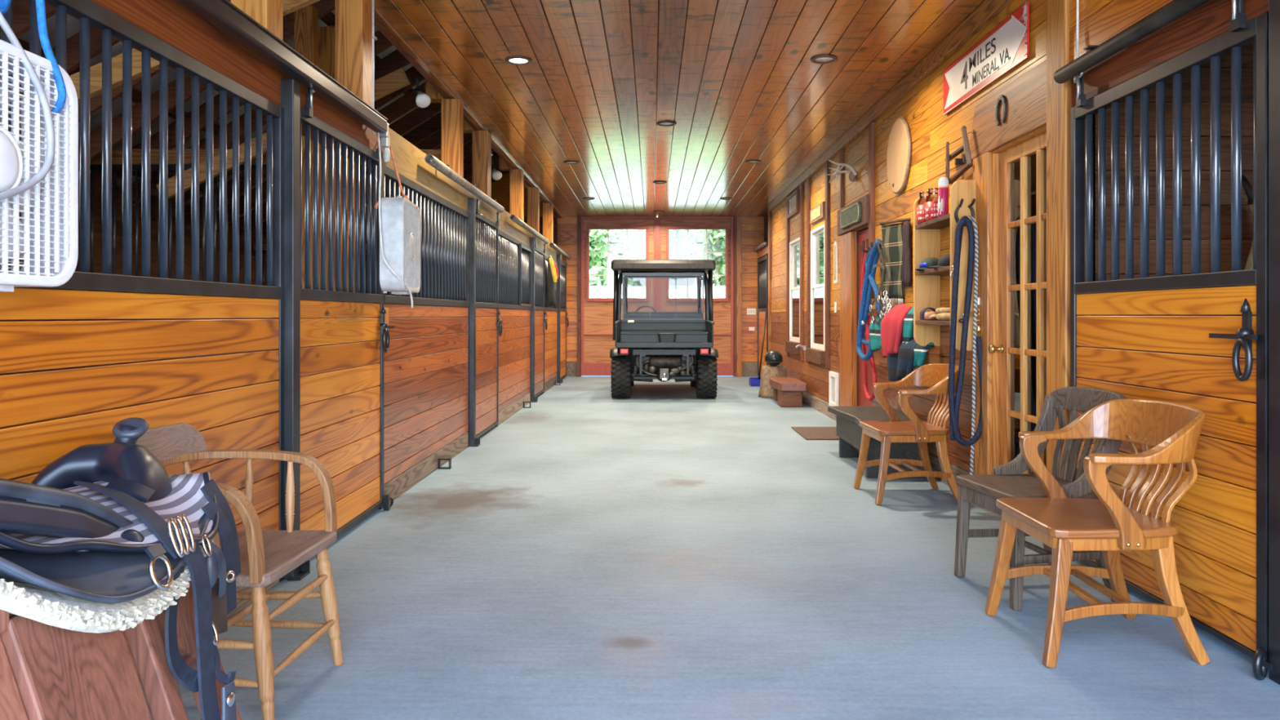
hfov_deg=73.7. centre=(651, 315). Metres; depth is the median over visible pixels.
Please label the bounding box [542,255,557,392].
enclosure
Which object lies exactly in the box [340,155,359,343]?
trim
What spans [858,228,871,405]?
door
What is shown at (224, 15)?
door track
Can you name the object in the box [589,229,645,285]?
tree
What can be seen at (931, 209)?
print
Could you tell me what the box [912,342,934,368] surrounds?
wrap
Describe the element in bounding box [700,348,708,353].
tail light
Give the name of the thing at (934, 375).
chair
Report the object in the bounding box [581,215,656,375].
door
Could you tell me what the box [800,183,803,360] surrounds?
trim
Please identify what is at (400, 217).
box fan
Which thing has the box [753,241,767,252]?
door track
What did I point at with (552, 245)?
door track
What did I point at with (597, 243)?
tree
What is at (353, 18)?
post
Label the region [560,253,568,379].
door
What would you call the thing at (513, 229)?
trim
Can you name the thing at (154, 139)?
rafter
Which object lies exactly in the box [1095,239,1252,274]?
wall
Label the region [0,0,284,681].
stall front
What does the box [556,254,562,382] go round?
steel post
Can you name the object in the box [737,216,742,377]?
trim
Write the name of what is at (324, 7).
rafter
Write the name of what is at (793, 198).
framed notice
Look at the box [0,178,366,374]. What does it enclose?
wall
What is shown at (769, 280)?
trim
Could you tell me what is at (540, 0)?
deck
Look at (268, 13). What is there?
post
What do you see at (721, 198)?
recessed light
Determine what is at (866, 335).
lead rope
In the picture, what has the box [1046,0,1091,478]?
wooden post
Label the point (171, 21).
wooden beam
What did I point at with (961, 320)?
hook
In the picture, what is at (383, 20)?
trim
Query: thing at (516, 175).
post
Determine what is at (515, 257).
door
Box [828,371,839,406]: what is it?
flap
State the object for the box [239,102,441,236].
rafter
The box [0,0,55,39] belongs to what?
rafter
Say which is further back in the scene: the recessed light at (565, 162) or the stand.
the recessed light at (565, 162)
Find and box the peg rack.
[944,125,973,184]
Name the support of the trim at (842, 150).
attached to the wall at (922, 108)
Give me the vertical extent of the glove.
0.088 m
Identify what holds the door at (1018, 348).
in the wall at (922, 108)
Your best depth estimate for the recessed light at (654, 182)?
11.85 m
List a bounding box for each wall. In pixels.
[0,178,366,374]
[57,149,459,368]
[253,244,523,333]
[385,172,768,376]
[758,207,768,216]
[770,0,1172,487]
[1091,43,1256,402]
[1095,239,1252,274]
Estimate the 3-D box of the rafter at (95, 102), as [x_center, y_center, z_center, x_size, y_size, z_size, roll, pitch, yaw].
[-3.300,-2.358,6.660,4.698,3.009,0.042,0,0,0]
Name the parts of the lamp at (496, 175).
bulb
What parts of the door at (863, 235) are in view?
glass pane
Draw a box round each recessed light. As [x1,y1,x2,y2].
[505,55,532,65]
[563,160,579,164]
[582,197,595,199]
[653,181,666,183]
[653,210,663,213]
[656,120,676,126]
[720,197,732,199]
[745,160,761,163]
[810,54,837,63]
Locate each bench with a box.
[769,376,807,407]
[827,405,927,478]
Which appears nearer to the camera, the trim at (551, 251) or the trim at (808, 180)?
the trim at (808, 180)
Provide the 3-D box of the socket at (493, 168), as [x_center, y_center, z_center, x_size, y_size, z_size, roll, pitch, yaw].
[-1.877,-1.773,10.076,0.051,0.166,0.095,0,0,-32]
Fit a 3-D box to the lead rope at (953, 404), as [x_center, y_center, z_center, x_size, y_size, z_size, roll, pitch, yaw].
[1.889,0.095,5.103,0.228,1.377,0.083,0,0,0]
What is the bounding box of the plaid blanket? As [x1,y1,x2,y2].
[879,217,911,307]
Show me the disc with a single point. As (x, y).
(900, 144)
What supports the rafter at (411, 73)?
attached to the wall
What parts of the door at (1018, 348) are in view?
knob, glass pane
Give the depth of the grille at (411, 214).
4.72 m
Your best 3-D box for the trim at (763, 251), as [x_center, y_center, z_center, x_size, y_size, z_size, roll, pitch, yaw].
[2.018,-1.125,15.220,0.085,0.130,1.520,0,0,0]
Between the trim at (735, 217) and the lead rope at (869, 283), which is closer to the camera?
the lead rope at (869, 283)
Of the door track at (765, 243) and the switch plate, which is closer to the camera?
the switch plate
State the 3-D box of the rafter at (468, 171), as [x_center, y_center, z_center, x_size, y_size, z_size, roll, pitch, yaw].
[-3.300,-2.358,14.590,4.698,3.009,0.042,0,0,0]
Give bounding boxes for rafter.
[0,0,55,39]
[18,0,231,141]
[18,26,119,94]
[78,0,334,168]
[78,24,334,206]
[115,30,392,215]
[151,48,410,222]
[184,66,425,227]
[213,82,425,232]
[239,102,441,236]
[262,111,441,239]
[365,128,441,191]
[365,133,471,205]
[365,140,471,218]
[365,147,493,231]
[365,151,498,241]
[365,160,498,244]
[365,168,509,261]
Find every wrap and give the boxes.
[869,313,884,351]
[902,306,913,343]
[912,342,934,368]
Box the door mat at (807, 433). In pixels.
[791,426,839,439]
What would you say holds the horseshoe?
attached to the wall at (922, 108)
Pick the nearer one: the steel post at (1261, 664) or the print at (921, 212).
the steel post at (1261, 664)
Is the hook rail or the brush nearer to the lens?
the brush
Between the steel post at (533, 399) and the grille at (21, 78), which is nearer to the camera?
the grille at (21, 78)
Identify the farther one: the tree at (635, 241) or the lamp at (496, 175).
the tree at (635, 241)
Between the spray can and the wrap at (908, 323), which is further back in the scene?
the wrap at (908, 323)
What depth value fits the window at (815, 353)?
10.32 m
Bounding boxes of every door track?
[176,0,387,133]
[424,154,504,212]
[509,214,549,244]
[549,242,571,258]
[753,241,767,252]
[1053,0,1209,84]
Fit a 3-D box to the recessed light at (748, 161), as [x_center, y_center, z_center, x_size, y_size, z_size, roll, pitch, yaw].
[1.217,-1.844,10.250,0.195,0.012,0.195,0,0,0]
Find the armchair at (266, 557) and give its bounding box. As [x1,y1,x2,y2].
[113,422,343,719]
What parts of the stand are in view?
rail, leg, leg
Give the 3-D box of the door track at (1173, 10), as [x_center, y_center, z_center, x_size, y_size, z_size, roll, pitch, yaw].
[1.928,-1.128,2.765,0.096,0.074,2.530,0,0,0]
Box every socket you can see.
[414,76,422,94]
[491,158,496,170]
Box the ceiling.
[374,0,985,216]
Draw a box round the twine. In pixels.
[373,133,417,208]
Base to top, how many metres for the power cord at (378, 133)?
1.145 m
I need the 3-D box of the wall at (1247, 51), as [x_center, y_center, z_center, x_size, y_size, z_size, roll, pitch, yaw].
[3.880,-0.350,1.565,3.638,2.996,5.129,0,0,0]
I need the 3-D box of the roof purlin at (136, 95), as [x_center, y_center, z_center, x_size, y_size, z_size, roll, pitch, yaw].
[-4.350,-1.845,9.250,0.090,0.075,13.500,0,0,0]
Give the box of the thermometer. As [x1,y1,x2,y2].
[833,241,837,283]
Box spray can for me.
[937,177,949,217]
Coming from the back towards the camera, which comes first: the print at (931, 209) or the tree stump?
the tree stump
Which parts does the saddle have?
seat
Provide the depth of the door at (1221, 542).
3.08 m
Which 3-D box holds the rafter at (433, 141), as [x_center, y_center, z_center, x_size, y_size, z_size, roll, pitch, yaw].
[-3.300,-2.358,12.150,4.698,3.009,0.042,0,0,0]
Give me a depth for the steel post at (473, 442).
7.48 m
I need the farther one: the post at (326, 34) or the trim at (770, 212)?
the trim at (770, 212)
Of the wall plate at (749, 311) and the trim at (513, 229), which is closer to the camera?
the trim at (513, 229)
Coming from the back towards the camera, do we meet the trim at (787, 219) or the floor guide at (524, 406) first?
the trim at (787, 219)
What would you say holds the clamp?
attached to the wall at (922, 108)
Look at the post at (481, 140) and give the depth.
8.38 m
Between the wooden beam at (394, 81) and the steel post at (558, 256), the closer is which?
the wooden beam at (394, 81)
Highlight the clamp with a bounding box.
[795,344,806,350]
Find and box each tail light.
[620,348,628,353]
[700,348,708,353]
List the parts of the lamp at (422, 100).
bulb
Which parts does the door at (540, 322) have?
board panel, door frame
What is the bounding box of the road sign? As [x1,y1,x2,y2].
[943,1,1029,115]
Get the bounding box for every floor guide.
[438,457,451,469]
[523,401,531,408]
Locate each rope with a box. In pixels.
[0,0,66,115]
[856,238,881,360]
[859,246,876,400]
[948,215,982,446]
[950,215,978,475]
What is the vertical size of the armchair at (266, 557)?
0.806 m
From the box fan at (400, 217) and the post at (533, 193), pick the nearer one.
the box fan at (400, 217)
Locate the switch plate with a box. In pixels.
[834,302,836,312]
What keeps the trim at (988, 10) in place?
attached to the wall at (922, 108)
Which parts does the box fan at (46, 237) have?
fan blade, power cord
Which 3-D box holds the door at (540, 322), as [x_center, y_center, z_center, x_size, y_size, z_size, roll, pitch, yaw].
[-1.592,0.018,12.047,0.096,2.203,1.365,0,0,0]
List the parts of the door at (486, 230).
board panel, ring handle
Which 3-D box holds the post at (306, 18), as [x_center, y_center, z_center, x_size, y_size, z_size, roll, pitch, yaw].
[-2.530,-0.550,6.245,0.140,3.400,0.090,0,0,0]
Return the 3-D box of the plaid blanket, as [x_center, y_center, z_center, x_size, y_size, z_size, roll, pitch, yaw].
[1.954,-0.413,6.786,0.086,0.704,0.510,0,0,-10]
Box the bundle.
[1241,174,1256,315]
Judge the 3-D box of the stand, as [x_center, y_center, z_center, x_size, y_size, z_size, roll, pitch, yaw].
[-1.217,0.817,1.482,0.708,0.664,1.005,0,0,0]
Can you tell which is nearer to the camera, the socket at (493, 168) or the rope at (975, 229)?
the rope at (975, 229)
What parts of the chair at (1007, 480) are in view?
leg, leg, post, seat, leg, crest rail, post, leg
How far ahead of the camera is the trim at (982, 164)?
5.05 m
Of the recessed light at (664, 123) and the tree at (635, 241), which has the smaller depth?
the recessed light at (664, 123)
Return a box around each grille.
[0,69,23,272]
[404,202,419,288]
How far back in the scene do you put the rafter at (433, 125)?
11.52 m
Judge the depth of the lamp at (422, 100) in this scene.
6.76 m
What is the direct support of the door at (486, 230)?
in the wall at (95, 164)
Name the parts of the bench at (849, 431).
leg, leg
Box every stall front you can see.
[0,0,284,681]
[377,164,469,509]
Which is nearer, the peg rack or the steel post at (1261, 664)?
the steel post at (1261, 664)
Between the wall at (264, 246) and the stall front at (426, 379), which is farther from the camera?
the wall at (264, 246)
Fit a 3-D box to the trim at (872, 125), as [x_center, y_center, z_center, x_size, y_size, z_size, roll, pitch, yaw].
[1.982,-0.943,7.700,0.035,1.585,0.100,0,0,0]
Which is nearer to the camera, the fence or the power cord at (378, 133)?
the power cord at (378, 133)
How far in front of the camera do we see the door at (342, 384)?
4.41 m
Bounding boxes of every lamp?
[414,76,431,107]
[491,158,502,180]
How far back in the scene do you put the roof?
7.36 m
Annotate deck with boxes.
[515,0,776,215]
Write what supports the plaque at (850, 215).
attached to the wall at (922, 108)
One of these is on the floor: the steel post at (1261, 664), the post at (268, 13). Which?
the steel post at (1261, 664)
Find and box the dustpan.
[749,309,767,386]
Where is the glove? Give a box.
[928,306,950,320]
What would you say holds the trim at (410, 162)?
attached to the wall at (95, 164)
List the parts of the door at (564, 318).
board panel, door frame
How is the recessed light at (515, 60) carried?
in the ceiling
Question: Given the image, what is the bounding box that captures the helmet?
[764,350,782,366]
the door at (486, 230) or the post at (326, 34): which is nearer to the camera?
the post at (326, 34)
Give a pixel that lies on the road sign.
(1006, 46)
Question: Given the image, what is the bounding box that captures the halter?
[868,240,885,324]
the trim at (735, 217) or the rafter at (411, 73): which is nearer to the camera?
the rafter at (411, 73)
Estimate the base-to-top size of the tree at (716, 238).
8.224 m
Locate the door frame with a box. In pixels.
[656,217,658,311]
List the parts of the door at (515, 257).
board panel, hatch frame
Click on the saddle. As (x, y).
(102, 539)
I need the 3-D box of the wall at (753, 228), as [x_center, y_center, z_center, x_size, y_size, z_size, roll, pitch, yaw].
[0.100,-1.724,16.071,11.400,5.747,0.139,0,0,0]
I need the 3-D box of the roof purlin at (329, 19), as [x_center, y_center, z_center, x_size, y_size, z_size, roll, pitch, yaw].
[-2.950,-2.712,9.250,0.090,0.075,13.500,0,0,0]
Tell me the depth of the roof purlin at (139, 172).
8.35 m
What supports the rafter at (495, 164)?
attached to the wall
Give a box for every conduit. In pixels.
[371,0,377,134]
[488,130,492,198]
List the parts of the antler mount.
skull plate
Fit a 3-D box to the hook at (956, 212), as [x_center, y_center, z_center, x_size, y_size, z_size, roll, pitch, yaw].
[1.897,-0.620,5.148,0.122,0.163,0.071,0,0,0]
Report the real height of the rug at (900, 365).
0.356 m
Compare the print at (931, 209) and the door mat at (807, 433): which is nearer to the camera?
the print at (931, 209)
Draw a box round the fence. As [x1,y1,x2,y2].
[589,285,725,297]
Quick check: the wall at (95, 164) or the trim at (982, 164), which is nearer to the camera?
the trim at (982, 164)
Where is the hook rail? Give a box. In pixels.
[859,241,881,253]
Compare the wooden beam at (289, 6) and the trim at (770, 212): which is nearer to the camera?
the wooden beam at (289, 6)
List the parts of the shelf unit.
cap, cap, crown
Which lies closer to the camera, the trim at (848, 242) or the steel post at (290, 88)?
the steel post at (290, 88)
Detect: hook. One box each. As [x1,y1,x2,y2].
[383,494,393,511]
[954,198,975,226]
[958,297,979,323]
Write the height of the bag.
0.810 m
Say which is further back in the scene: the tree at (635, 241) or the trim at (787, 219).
the tree at (635, 241)
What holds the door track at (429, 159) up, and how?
attached to the wall at (95, 164)
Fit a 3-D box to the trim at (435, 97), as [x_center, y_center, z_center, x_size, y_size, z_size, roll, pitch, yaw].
[-1.825,-2.585,8.765,0.150,1.530,10.370,0,0,0]
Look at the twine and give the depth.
4.88 m
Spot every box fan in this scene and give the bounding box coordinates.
[0,11,78,291]
[379,195,420,294]
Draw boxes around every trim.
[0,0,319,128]
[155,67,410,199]
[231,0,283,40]
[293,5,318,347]
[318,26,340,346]
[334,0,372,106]
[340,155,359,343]
[365,127,505,232]
[374,6,564,217]
[425,79,544,204]
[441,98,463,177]
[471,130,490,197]
[505,210,547,256]
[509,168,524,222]
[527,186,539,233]
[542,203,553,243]
[547,242,565,263]
[577,216,580,377]
[733,216,737,377]
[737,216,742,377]
[757,245,768,258]
[768,0,1014,212]
[768,211,771,279]
[768,212,770,351]
[786,195,789,356]
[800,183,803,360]
[806,177,810,363]
[825,160,830,368]
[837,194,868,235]
[839,148,844,209]
[840,231,857,406]
[868,121,875,298]
[970,59,1046,159]
[973,151,991,511]
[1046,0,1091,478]
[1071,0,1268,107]
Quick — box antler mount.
[827,159,857,182]
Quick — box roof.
[0,0,441,222]
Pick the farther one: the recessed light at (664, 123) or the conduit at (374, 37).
the recessed light at (664, 123)
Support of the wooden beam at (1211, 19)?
attached to the wall at (922, 108)
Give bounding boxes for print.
[916,207,925,220]
[925,203,937,217]
[937,195,942,214]
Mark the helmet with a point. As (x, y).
(773, 357)
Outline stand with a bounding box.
[0,581,241,719]
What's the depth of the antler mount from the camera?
8.35 m
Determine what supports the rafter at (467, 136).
attached to the wall
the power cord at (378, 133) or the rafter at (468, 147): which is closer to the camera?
the power cord at (378, 133)
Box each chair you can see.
[853,363,959,505]
[954,386,1126,610]
[984,399,1209,668]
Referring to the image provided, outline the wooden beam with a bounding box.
[44,0,385,165]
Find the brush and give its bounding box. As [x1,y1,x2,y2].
[920,307,937,319]
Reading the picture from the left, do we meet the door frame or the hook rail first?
the door frame
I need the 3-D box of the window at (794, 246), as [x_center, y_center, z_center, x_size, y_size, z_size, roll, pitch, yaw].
[2.015,-0.260,11.860,0.170,1.580,0.960,0,0,0]
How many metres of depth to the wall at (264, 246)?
11.39 m
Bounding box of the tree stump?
[758,364,787,398]
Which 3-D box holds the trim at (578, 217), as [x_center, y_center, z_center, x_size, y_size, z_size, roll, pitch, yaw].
[-1.367,-0.350,15.977,0.065,3.000,0.045,0,0,0]
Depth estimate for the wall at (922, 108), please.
6.40 m
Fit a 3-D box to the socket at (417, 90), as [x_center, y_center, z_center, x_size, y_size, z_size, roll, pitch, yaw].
[-1.882,-1.843,6.876,0.052,0.166,0.096,0,0,-32]
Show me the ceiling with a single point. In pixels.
(789, 109)
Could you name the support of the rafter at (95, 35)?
attached to the wall
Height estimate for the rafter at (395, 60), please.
3.009 m
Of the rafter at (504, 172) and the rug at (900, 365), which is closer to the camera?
the rug at (900, 365)
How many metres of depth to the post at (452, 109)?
7.16 m
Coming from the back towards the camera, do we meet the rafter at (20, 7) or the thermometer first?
the thermometer
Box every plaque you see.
[809,201,825,224]
[840,201,861,229]
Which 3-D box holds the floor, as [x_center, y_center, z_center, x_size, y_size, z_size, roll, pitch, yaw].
[0.100,1.210,5.175,11.600,0.120,22.350,0,0,0]
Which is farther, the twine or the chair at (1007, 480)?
the twine
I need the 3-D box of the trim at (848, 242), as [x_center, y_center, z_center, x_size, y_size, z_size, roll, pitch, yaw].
[1.998,0.160,8.670,0.065,1.980,0.500,0,0,0]
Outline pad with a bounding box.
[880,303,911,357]
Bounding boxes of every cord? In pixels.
[377,132,413,308]
[1075,0,1079,58]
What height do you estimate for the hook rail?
0.072 m
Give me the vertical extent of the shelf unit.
1.040 m
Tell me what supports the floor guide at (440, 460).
on the floor
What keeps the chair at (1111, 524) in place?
on the floor
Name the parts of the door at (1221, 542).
board panel, ring handle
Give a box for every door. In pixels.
[300,86,394,537]
[475,196,502,438]
[495,229,532,426]
[534,235,547,396]
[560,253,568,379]
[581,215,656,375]
[657,215,733,375]
[757,254,768,376]
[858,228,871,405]
[988,125,1046,474]
[1070,0,1268,659]
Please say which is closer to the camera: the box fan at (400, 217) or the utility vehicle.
the box fan at (400, 217)
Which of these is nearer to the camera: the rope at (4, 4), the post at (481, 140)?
the rope at (4, 4)
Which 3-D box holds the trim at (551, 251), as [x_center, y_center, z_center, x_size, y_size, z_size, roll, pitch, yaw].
[-1.688,-1.030,14.600,0.145,0.250,2.798,0,0,0]
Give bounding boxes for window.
[785,237,799,355]
[805,223,825,364]
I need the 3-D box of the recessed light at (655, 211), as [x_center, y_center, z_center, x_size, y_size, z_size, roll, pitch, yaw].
[0.120,-1.844,15.200,0.195,0.012,0.195,0,0,0]
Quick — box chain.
[882,289,892,315]
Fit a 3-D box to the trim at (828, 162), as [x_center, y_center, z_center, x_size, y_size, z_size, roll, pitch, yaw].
[1.982,-0.568,9.640,0.035,2.335,0.110,0,0,0]
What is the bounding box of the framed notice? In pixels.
[787,189,799,218]
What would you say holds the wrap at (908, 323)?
hanging from the rail
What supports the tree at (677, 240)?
on the lawn
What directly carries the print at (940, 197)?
attached to the spray can
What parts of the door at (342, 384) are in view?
board panel, ring handle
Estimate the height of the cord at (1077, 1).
0.661 m
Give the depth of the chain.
6.84 m
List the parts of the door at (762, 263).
board panel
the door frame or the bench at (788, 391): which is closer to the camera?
the bench at (788, 391)
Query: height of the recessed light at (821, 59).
0.012 m
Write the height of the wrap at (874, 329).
0.327 m
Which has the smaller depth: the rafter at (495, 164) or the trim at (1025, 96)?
the trim at (1025, 96)
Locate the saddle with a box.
[0,417,240,719]
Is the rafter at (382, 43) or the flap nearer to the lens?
the rafter at (382, 43)
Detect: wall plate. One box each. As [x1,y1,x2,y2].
[746,308,755,315]
[748,327,755,330]
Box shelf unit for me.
[913,179,975,351]
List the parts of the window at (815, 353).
sill, sash, frame, pane, sash, pane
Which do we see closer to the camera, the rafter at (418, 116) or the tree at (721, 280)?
the rafter at (418, 116)
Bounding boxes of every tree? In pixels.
[589,229,613,285]
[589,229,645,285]
[594,217,704,279]
[671,232,725,285]
[691,229,725,285]
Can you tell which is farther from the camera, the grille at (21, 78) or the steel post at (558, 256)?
the steel post at (558, 256)
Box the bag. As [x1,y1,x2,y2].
[546,255,559,308]
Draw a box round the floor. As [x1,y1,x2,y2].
[139,375,1279,719]
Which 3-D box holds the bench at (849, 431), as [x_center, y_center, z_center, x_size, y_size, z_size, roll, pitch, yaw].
[1.705,0.950,6.500,0.510,0.400,1.159,0,0,0]
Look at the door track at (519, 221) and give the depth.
10.47 m
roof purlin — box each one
[17,38,244,144]
[132,171,262,208]
[320,11,466,144]
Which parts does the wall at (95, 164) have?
board panel, grille frame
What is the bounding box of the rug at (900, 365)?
[887,337,917,381]
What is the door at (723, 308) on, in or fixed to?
in the wall at (753, 228)
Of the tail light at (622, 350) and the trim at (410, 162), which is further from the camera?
the tail light at (622, 350)
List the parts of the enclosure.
board panel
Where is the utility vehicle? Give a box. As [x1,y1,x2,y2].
[609,259,718,398]
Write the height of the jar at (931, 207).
0.215 m
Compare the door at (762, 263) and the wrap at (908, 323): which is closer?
the wrap at (908, 323)
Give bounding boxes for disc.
[886,116,911,194]
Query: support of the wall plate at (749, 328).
attached to the wall at (753, 228)
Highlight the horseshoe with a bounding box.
[995,94,1006,125]
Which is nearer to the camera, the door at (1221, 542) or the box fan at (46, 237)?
the box fan at (46, 237)
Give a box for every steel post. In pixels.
[280,79,310,580]
[467,197,479,446]
[526,237,537,402]
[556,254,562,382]
[1253,0,1279,684]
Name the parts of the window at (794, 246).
sill, frame, sash, pane, sash, pane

